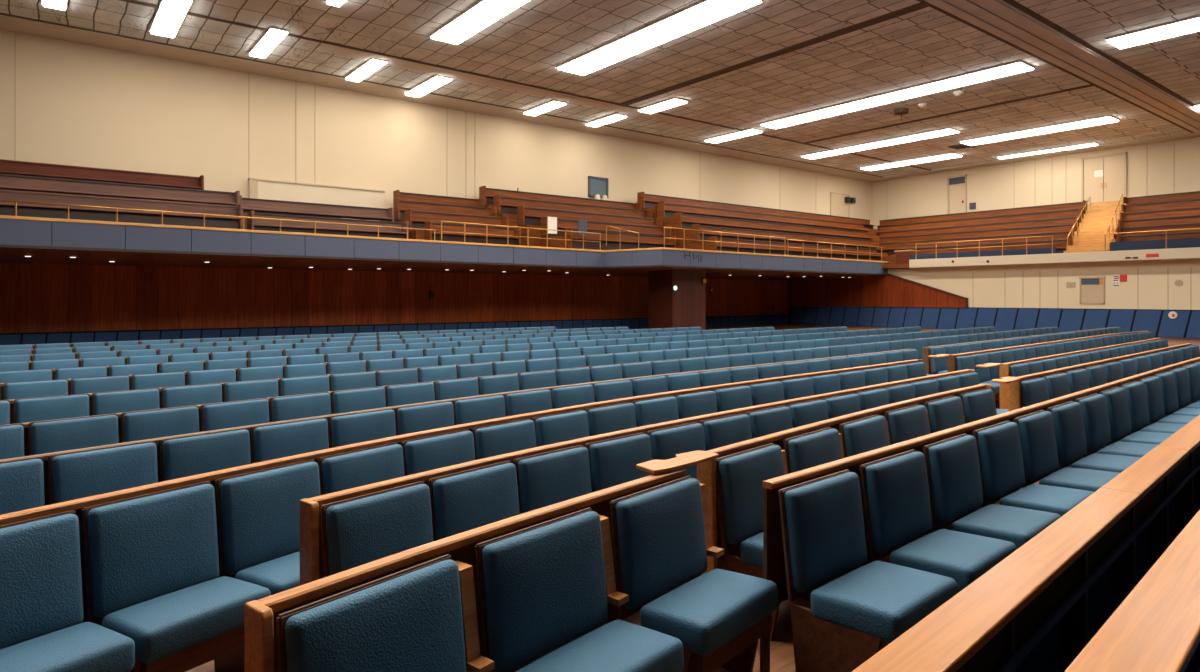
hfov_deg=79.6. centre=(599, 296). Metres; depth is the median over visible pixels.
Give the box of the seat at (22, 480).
[0,457,44,514]
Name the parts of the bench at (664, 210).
panel, panel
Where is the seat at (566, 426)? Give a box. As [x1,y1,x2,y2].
[532,410,588,446]
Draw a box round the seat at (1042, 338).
[1038,335,1046,342]
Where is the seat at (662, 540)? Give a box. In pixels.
[609,475,777,671]
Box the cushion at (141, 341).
[140,340,169,343]
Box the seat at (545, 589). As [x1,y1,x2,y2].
[475,508,683,671]
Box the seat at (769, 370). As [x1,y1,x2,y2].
[755,363,783,378]
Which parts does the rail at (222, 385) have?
panel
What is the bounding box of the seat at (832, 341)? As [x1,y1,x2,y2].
[826,338,842,345]
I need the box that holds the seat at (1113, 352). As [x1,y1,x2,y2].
[1106,347,1118,357]
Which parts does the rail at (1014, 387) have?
panel, panel, rail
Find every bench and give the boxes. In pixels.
[0,159,203,189]
[0,174,239,205]
[240,195,393,221]
[248,211,408,238]
[393,190,483,206]
[394,198,496,220]
[405,209,508,230]
[425,221,520,244]
[479,186,641,209]
[494,194,652,217]
[517,205,662,226]
[541,216,670,236]
[564,228,675,249]
[637,192,874,228]
[657,201,869,234]
[674,212,872,239]
[691,224,877,248]
[708,236,883,260]
[876,208,1083,235]
[877,223,1076,243]
[877,230,1074,254]
[878,200,1086,229]
[879,216,1080,237]
[894,238,1072,255]
[1116,223,1199,235]
[1116,232,1199,241]
[1118,215,1199,227]
[1120,207,1199,219]
[1121,199,1199,212]
[1123,191,1199,204]
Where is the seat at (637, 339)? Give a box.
[635,337,652,343]
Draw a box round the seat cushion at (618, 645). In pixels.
[516,620,683,671]
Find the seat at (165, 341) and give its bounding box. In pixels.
[139,339,169,344]
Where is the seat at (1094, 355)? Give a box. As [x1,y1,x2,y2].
[1085,351,1100,361]
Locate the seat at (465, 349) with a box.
[452,346,479,354]
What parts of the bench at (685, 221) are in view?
panel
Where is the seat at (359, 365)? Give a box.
[327,360,365,374]
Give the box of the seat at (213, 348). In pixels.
[195,346,227,352]
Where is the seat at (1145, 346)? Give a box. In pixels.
[1137,342,1149,351]
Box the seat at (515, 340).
[505,338,526,343]
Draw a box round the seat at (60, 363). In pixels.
[31,359,78,369]
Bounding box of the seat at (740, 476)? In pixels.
[716,443,810,640]
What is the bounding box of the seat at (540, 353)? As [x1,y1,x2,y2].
[528,349,555,358]
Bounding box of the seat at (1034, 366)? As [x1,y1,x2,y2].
[1025,361,1043,373]
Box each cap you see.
[0,215,887,262]
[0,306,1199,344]
[888,274,967,307]
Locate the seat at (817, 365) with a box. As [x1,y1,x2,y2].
[806,358,829,372]
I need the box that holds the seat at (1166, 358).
[1156,351,1172,366]
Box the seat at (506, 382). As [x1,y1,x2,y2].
[477,373,518,394]
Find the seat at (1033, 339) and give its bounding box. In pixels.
[1029,336,1038,343]
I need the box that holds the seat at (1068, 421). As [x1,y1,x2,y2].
[1047,401,1140,472]
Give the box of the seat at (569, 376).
[554,367,590,385]
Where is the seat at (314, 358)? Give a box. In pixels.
[288,354,323,364]
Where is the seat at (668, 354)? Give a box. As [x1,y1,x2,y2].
[662,348,685,359]
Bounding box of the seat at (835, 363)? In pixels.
[826,356,849,369]
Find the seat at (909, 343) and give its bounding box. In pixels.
[901,339,914,348]
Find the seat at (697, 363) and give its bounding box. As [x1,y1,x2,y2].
[677,357,705,371]
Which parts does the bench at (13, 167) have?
panel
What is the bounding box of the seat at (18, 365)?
[0,361,28,371]
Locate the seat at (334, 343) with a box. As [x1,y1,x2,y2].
[323,341,349,346]
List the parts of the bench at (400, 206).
panel, panel, panel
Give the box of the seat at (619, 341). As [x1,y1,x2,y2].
[616,338,634,344]
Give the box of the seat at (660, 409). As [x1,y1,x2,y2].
[632,395,678,426]
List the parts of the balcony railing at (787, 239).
hand rail, rail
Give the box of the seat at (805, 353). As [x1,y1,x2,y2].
[791,348,811,360]
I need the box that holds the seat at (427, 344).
[406,342,432,348]
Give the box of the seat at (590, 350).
[580,346,604,354]
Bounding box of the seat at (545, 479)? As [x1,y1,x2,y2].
[513,445,591,513]
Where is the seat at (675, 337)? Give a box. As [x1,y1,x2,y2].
[670,335,686,340]
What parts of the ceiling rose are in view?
plate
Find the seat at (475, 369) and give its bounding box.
[456,362,492,378]
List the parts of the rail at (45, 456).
panel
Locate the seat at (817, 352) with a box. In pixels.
[810,347,829,358]
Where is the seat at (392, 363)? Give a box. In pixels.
[366,358,403,370]
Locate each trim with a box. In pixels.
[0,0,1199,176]
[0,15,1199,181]
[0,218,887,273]
[0,244,887,274]
[0,315,787,344]
[14,32,447,195]
[51,221,191,251]
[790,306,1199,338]
[888,268,916,270]
[909,247,1199,268]
[910,238,1199,259]
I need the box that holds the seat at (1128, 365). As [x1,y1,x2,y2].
[1117,358,1136,377]
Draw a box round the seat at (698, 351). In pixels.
[685,347,707,357]
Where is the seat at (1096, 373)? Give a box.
[1084,365,1106,387]
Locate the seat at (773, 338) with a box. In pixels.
[769,335,783,341]
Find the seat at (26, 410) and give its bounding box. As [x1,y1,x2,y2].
[14,394,89,423]
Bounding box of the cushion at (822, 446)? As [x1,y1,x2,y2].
[788,429,841,472]
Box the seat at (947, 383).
[932,375,959,392]
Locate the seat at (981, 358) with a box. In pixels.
[971,353,999,408]
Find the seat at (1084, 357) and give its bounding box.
[1075,352,1090,363]
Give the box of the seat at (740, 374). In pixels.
[728,366,758,382]
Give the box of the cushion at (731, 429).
[703,414,751,450]
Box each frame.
[245,468,686,671]
[760,357,1199,671]
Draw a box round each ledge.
[248,178,384,207]
[852,415,1199,671]
[1064,510,1199,671]
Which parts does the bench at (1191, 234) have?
panel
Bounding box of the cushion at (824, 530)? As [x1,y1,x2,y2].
[784,472,866,591]
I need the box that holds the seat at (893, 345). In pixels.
[886,340,902,350]
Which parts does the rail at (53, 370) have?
panel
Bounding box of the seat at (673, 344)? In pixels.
[668,341,687,348]
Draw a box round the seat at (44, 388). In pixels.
[4,379,67,399]
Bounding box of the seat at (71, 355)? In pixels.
[32,352,74,360]
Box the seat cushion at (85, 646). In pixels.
[0,622,134,671]
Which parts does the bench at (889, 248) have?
panel, panel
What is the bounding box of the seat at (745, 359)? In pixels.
[728,353,752,366]
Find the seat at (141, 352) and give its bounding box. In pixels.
[119,349,155,356]
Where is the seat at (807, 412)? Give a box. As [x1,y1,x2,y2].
[786,399,828,427]
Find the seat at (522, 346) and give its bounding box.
[505,343,529,350]
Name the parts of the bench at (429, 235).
panel, panel, panel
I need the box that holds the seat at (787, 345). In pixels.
[782,341,799,349]
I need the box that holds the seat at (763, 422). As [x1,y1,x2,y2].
[745,405,792,438]
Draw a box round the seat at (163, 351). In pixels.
[158,347,192,354]
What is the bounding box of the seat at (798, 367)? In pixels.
[781,361,807,375]
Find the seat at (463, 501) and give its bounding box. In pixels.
[428,461,519,540]
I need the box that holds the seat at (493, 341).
[482,339,504,344]
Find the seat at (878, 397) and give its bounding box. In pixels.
[854,388,888,410]
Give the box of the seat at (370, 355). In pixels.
[360,350,391,359]
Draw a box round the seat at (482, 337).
[472,335,492,339]
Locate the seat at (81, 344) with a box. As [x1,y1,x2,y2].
[71,342,104,346]
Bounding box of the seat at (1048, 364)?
[1037,358,1056,370]
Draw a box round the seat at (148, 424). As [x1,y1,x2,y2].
[121,405,198,442]
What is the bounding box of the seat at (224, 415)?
[200,398,269,431]
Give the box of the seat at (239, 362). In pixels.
[205,358,246,369]
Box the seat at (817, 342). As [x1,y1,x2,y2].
[812,339,828,346]
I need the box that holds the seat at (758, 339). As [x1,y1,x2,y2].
[754,336,769,342]
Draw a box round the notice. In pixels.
[1113,275,1126,286]
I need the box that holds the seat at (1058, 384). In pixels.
[1043,373,1070,399]
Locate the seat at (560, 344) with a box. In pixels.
[553,341,574,348]
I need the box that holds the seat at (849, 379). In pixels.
[835,370,864,390]
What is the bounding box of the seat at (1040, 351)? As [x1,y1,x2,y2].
[1031,345,1045,357]
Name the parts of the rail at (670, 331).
panel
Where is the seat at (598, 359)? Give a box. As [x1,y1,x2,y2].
[585,353,613,366]
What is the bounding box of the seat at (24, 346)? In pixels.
[0,344,32,349]
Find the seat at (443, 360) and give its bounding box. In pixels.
[438,354,470,365]
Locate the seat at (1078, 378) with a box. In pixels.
[1064,368,1089,393]
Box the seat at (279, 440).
[250,417,328,463]
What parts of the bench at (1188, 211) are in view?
panel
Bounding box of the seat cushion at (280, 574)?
[235,551,299,594]
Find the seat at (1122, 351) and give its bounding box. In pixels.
[1114,346,1126,355]
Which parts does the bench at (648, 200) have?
panel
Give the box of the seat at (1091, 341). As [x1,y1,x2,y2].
[1087,338,1096,348]
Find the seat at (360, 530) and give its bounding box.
[320,481,432,577]
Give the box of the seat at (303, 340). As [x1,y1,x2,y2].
[301,338,326,342]
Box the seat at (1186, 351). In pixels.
[1177,347,1191,360]
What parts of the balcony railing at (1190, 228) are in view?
post, hand rail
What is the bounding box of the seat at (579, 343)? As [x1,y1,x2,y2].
[575,340,595,346]
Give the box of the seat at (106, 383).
[71,375,128,394]
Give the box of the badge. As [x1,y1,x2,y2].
[1168,311,1176,318]
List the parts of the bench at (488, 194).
panel, panel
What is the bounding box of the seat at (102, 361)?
[81,356,124,366]
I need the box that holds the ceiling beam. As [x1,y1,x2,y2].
[334,0,1199,133]
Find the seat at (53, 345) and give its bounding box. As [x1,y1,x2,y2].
[34,343,69,348]
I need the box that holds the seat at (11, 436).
[0,423,24,459]
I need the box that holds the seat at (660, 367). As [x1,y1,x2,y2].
[650,359,679,374]
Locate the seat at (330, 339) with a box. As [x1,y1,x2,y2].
[328,337,351,341]
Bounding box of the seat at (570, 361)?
[556,355,585,368]
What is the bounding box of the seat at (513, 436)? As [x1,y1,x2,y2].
[471,418,535,459]
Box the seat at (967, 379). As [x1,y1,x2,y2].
[953,372,1008,414]
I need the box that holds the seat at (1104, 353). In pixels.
[1095,349,1109,359]
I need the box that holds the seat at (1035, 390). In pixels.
[1020,377,1048,407]
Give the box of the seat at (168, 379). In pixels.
[131,371,184,389]
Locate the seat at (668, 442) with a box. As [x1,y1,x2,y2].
[646,422,739,555]
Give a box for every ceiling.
[0,0,1199,176]
[0,248,878,279]
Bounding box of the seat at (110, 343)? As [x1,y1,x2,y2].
[106,340,137,345]
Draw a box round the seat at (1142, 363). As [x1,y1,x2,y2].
[1131,355,1149,373]
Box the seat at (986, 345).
[980,341,992,350]
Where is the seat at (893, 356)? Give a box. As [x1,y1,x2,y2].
[882,351,902,362]
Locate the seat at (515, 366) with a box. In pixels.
[492,360,525,374]
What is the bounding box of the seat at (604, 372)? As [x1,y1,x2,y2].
[588,364,622,381]
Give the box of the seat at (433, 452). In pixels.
[401,429,474,475]
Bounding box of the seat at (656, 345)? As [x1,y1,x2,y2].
[647,342,668,350]
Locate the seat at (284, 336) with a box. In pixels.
[283,335,306,338]
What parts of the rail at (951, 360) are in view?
panel, rail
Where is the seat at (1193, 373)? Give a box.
[1181,364,1199,405]
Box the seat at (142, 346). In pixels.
[112,344,145,350]
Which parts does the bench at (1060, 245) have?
panel, panel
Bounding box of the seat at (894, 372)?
[884,364,907,381]
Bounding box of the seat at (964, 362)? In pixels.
[956,355,999,408]
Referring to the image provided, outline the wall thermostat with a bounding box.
[1175,280,1182,285]
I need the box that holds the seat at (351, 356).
[325,352,358,361]
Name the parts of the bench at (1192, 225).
panel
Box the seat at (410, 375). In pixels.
[376,368,417,386]
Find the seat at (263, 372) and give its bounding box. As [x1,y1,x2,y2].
[237,365,282,380]
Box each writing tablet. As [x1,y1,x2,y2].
[636,450,718,473]
[928,354,951,357]
[976,363,1001,367]
[991,376,1021,383]
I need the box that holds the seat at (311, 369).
[284,363,325,377]
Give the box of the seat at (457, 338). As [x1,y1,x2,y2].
[450,336,471,340]
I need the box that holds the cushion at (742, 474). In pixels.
[719,445,784,543]
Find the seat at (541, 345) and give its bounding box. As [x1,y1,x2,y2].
[529,342,552,349]
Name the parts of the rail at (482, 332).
panel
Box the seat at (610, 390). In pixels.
[591,379,632,401]
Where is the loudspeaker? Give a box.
[844,197,850,202]
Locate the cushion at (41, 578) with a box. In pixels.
[0,514,83,649]
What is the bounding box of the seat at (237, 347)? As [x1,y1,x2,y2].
[229,344,260,350]
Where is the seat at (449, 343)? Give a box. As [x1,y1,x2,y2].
[433,341,457,347]
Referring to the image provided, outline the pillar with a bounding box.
[648,269,705,329]
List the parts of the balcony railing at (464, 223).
rail, hand rail, post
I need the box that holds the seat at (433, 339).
[427,337,449,341]
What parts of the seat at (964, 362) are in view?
seat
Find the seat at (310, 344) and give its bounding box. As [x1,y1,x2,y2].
[293,342,321,347]
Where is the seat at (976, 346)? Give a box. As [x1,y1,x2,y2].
[967,342,981,351]
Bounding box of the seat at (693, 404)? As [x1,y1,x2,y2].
[674,390,716,418]
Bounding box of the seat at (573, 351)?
[555,347,580,356]
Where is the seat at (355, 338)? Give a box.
[353,336,376,340]
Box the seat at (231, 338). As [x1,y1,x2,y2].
[229,336,255,340]
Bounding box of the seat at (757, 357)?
[750,351,773,364]
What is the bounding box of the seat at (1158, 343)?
[1153,340,1162,348]
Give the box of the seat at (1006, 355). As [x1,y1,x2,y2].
[997,349,1013,362]
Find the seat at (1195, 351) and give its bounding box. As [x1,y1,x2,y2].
[1186,345,1199,358]
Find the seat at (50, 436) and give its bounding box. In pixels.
[28,414,118,455]
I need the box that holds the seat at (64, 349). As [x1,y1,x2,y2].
[33,347,71,353]
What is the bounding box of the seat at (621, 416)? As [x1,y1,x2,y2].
[585,402,636,435]
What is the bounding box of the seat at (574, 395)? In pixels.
[549,384,594,408]
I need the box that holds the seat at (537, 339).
[527,337,547,342]
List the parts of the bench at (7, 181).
panel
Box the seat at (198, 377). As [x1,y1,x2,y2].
[187,368,235,384]
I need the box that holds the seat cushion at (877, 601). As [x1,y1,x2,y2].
[810,561,957,642]
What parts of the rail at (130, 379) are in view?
panel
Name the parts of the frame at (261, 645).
panel, rail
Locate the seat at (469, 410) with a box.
[452,394,505,424]
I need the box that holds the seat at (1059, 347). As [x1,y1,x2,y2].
[1051,342,1064,353]
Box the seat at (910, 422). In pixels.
[884,404,932,534]
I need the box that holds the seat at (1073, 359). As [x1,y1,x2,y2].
[1063,354,1079,365]
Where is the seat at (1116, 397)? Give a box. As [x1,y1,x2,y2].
[1100,387,1172,445]
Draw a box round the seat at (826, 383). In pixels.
[809,373,840,394]
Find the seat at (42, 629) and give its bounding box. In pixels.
[0,510,134,671]
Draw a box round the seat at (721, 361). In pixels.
[703,355,729,369]
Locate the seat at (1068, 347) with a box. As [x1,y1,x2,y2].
[1060,341,1072,352]
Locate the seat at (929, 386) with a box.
[908,379,938,397]
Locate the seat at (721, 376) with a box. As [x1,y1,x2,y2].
[697,369,730,386]
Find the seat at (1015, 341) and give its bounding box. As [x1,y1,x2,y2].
[1011,338,1021,345]
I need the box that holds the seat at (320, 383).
[279,375,329,395]
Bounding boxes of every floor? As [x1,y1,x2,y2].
[186,324,1199,671]
[243,204,908,268]
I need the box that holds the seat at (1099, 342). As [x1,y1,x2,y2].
[1095,337,1103,347]
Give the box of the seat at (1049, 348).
[1044,344,1055,355]
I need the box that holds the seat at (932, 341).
[925,337,937,346]
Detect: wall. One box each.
[0,29,871,332]
[841,259,1199,309]
[872,136,1199,229]
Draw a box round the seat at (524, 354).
[500,350,528,360]
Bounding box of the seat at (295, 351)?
[283,348,315,355]
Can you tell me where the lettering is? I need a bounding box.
[684,252,701,261]
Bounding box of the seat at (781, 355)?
[771,350,793,362]
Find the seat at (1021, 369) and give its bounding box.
[1009,363,1028,376]
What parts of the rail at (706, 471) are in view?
panel, rail, panel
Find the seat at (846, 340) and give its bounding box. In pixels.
[840,337,855,344]
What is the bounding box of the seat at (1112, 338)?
[1108,335,1116,345]
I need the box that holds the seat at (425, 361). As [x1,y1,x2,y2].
[403,356,437,368]
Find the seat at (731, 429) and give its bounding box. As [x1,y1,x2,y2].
[699,413,751,556]
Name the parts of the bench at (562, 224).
panel, panel, panel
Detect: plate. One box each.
[1066,282,1074,287]
[1146,254,1158,256]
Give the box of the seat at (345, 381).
[330,371,375,390]
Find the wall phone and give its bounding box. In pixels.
[969,203,975,208]
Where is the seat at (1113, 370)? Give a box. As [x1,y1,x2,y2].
[1101,361,1144,426]
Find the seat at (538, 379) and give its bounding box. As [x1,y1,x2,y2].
[517,370,555,389]
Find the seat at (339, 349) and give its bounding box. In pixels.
[316,346,346,353]
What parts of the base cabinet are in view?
door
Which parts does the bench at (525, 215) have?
panel, panel, panel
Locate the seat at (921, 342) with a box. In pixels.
[913,338,926,358]
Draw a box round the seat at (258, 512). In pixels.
[215,459,320,594]
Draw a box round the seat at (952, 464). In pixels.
[923,434,1060,548]
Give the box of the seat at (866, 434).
[839,414,925,562]
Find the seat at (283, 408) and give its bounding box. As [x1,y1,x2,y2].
[270,392,330,421]
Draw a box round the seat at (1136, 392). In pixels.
[1120,381,1185,435]
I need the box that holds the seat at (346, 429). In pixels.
[328,408,395,447]
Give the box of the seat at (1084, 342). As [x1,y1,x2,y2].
[1079,339,1088,349]
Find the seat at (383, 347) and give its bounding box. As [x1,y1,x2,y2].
[378,343,405,350]
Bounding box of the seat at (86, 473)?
[48,441,157,504]
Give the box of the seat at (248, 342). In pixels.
[244,340,272,344]
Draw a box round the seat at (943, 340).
[936,336,948,345]
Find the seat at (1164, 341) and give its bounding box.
[1158,339,1168,347]
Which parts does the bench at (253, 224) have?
panel, panel, panel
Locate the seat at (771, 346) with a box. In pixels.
[765,342,782,350]
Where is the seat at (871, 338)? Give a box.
[867,335,879,342]
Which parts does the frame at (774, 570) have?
post, rail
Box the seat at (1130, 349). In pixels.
[1123,345,1134,354]
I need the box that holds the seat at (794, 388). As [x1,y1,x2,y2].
[780,377,813,399]
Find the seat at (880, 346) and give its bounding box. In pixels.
[873,341,889,351]
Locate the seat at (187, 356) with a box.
[170,352,208,361]
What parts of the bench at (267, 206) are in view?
panel, panel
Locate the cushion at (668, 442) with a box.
[650,423,705,478]
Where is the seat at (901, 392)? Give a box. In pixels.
[883,383,914,403]
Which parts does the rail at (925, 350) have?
panel, rail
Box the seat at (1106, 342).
[1102,336,1109,346]
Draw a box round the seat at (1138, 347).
[1130,343,1142,352]
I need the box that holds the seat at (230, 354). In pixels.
[210,351,246,359]
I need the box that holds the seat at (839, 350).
[827,345,845,356]
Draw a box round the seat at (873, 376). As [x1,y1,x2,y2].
[861,367,887,385]
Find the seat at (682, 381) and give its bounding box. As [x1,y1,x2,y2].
[665,372,700,391]
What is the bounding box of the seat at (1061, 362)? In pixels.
[1051,356,1068,368]
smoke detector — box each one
[918,103,927,107]
[953,91,962,96]
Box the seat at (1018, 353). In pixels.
[1009,348,1024,360]
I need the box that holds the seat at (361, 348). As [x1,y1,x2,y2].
[348,345,376,352]
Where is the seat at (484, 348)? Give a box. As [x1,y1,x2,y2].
[479,344,505,352]
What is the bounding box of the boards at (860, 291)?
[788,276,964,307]
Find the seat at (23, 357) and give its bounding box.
[0,354,30,361]
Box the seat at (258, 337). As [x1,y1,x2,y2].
[257,336,281,339]
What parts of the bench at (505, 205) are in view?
panel, panel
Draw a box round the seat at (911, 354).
[900,349,935,375]
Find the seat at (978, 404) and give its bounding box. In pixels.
[959,389,996,423]
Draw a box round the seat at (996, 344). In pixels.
[991,340,1002,348]
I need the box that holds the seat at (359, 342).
[351,340,376,345]
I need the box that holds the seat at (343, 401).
[331,386,385,413]
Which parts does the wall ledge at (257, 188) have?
post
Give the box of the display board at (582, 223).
[578,219,586,235]
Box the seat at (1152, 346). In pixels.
[1147,341,1155,349]
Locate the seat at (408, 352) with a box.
[392,349,422,357]
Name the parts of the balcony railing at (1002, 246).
hand rail, rail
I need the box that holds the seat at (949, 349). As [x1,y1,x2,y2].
[944,345,958,359]
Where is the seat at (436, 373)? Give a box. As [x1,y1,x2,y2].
[417,365,456,382]
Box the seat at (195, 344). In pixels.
[182,342,212,347]
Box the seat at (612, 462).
[585,432,652,492]
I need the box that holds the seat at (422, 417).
[394,401,453,435]
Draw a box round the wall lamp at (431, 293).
[429,291,433,298]
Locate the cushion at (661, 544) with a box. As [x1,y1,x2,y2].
[615,478,707,608]
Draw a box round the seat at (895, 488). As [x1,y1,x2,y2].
[860,449,1016,592]
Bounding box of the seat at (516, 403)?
[503,389,551,416]
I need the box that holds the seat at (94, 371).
[55,366,106,379]
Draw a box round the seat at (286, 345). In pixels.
[262,343,291,349]
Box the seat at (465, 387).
[434,377,478,400]
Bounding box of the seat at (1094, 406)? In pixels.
[1075,393,1157,457]
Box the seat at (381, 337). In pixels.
[377,335,399,339]
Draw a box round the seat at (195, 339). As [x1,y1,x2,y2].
[171,338,199,342]
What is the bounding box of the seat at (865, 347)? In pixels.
[860,343,875,353]
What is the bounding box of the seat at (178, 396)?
[161,383,221,407]
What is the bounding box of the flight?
[1064,200,1126,252]
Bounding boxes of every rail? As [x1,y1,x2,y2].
[0,326,915,399]
[0,326,988,423]
[0,327,1044,455]
[0,349,908,505]
[0,359,922,622]
[29,331,670,369]
[30,329,632,360]
[32,332,482,353]
[33,330,436,348]
[52,342,552,379]
[300,369,974,585]
[697,384,992,574]
[922,327,1111,373]
[947,331,1147,372]
[1000,338,1160,408]
[1009,343,1191,410]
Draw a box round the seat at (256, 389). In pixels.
[223,379,278,401]
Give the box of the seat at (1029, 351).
[1022,346,1035,359]
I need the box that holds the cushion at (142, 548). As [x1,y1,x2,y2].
[87,484,218,617]
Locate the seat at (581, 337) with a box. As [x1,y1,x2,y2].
[568,335,586,340]
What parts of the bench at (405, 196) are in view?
panel, panel, panel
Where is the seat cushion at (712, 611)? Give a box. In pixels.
[640,569,777,655]
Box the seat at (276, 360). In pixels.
[248,356,286,366]
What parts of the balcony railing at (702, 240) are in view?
post, hand rail, rail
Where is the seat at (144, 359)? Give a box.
[127,354,167,364]
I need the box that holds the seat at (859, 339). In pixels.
[853,336,867,343]
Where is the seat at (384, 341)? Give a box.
[377,339,401,344]
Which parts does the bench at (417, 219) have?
panel, panel, panel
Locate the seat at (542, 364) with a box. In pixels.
[525,358,556,371]
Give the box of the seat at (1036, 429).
[1014,410,1119,491]
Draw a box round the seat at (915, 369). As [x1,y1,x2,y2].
[902,362,926,378]
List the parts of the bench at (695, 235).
panel, panel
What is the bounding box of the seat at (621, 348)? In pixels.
[604,344,626,353]
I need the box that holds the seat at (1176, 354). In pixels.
[1167,349,1182,363]
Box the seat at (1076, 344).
[1071,340,1080,351]
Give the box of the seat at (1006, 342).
[1001,339,1012,347]
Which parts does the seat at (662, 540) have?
seat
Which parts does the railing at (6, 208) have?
panel, panel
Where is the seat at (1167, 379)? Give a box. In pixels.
[1154,371,1199,418]
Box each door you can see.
[830,192,849,216]
[947,174,966,213]
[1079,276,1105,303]
[1081,152,1126,205]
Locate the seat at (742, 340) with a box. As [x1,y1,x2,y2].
[738,337,754,343]
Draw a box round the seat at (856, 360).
[846,354,868,367]
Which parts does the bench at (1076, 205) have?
panel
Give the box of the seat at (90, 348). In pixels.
[74,346,109,351]
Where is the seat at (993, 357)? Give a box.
[986,351,1001,380]
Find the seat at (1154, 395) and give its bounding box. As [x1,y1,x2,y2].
[1138,376,1196,426]
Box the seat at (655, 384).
[630,375,667,396]
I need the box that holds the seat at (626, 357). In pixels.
[612,352,638,363]
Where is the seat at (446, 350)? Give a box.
[423,347,451,355]
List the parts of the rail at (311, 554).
panel, panel, rail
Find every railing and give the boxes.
[0,189,242,228]
[0,200,435,239]
[441,221,600,249]
[606,225,638,248]
[663,227,784,254]
[787,239,881,260]
[915,235,1052,258]
[1067,197,1089,250]
[1104,228,1199,250]
[1105,194,1122,238]
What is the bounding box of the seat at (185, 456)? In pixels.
[159,428,250,481]
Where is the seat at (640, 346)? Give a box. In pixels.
[626,343,648,351]
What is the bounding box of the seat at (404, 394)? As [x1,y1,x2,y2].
[385,382,434,406]
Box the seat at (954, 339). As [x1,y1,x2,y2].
[947,335,958,343]
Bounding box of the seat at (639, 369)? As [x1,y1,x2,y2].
[620,361,651,378]
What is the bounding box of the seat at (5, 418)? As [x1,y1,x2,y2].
[0,400,10,424]
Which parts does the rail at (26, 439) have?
panel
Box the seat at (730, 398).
[712,385,752,411]
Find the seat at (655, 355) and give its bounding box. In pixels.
[638,350,663,361]
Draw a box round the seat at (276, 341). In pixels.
[273,339,299,343]
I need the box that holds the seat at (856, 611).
[778,469,957,671]
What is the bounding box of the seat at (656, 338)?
[653,336,670,342]
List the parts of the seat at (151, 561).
seat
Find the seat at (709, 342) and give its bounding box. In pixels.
[705,339,722,346]
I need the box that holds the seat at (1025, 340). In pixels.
[1020,337,1030,344]
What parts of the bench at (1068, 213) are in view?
panel, panel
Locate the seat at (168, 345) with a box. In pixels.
[148,343,179,348]
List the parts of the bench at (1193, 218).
panel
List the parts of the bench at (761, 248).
panel, panel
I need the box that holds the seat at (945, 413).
[924,396,964,433]
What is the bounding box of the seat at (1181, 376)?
[1168,367,1199,411]
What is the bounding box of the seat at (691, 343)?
[687,340,705,347]
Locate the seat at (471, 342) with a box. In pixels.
[458,340,481,346]
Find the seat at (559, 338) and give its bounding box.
[548,336,567,341]
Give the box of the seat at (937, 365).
[929,346,946,373]
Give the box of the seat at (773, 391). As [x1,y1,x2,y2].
[747,381,784,405]
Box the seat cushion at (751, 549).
[740,532,762,567]
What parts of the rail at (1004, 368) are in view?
panel, rail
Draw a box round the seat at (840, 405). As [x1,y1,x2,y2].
[822,393,860,418]
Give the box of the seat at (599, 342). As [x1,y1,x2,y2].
[596,339,615,345]
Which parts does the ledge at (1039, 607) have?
kick panel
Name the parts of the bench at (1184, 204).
panel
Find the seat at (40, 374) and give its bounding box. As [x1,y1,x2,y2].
[0,369,51,382]
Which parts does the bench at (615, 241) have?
panel, panel, panel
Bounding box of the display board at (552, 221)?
[548,217,556,233]
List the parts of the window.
pane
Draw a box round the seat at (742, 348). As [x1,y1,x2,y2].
[726,344,747,354]
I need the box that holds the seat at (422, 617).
[276,554,493,671]
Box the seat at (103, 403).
[92,388,159,415]
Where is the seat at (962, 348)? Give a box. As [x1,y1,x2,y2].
[955,343,970,353]
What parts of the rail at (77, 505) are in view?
panel, rail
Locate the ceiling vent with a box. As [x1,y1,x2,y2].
[948,144,978,149]
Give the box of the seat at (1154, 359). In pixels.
[1144,353,1171,414]
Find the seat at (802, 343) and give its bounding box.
[798,340,814,348]
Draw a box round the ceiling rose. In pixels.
[894,108,908,120]
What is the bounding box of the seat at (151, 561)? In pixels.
[82,481,270,671]
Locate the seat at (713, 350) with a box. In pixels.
[707,345,727,355]
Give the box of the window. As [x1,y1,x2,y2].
[588,176,607,198]
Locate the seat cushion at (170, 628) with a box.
[102,576,270,663]
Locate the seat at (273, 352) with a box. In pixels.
[248,349,281,357]
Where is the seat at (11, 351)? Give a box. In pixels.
[0,349,31,354]
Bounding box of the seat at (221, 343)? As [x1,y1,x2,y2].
[214,341,242,345]
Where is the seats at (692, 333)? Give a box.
[308,326,1152,343]
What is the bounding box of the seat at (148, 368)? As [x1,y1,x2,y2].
[109,363,156,375]
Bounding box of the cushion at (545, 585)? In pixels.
[482,511,607,671]
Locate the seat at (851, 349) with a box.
[844,344,860,354]
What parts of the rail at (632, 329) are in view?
panel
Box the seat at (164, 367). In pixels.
[159,360,203,372]
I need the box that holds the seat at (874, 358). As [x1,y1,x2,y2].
[865,352,886,364]
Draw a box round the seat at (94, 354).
[77,351,116,358]
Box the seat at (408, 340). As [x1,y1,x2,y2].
[403,338,426,343]
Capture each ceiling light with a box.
[42,0,66,10]
[149,0,192,37]
[249,26,288,58]
[325,0,345,6]
[345,58,387,81]
[405,75,452,96]
[430,0,528,43]
[523,100,566,115]
[556,0,762,74]
[586,113,626,126]
[638,97,687,113]
[704,128,762,142]
[760,60,1034,128]
[801,128,959,158]
[860,153,962,170]
[960,115,1119,145]
[997,142,1097,158]
[1106,15,1199,48]
[1193,104,1199,109]
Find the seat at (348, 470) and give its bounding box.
[317,442,404,494]
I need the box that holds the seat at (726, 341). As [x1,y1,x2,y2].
[721,338,739,345]
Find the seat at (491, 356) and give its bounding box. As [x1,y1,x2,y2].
[470,352,500,362]
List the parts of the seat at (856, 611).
seat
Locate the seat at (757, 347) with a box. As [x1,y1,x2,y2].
[746,343,765,352]

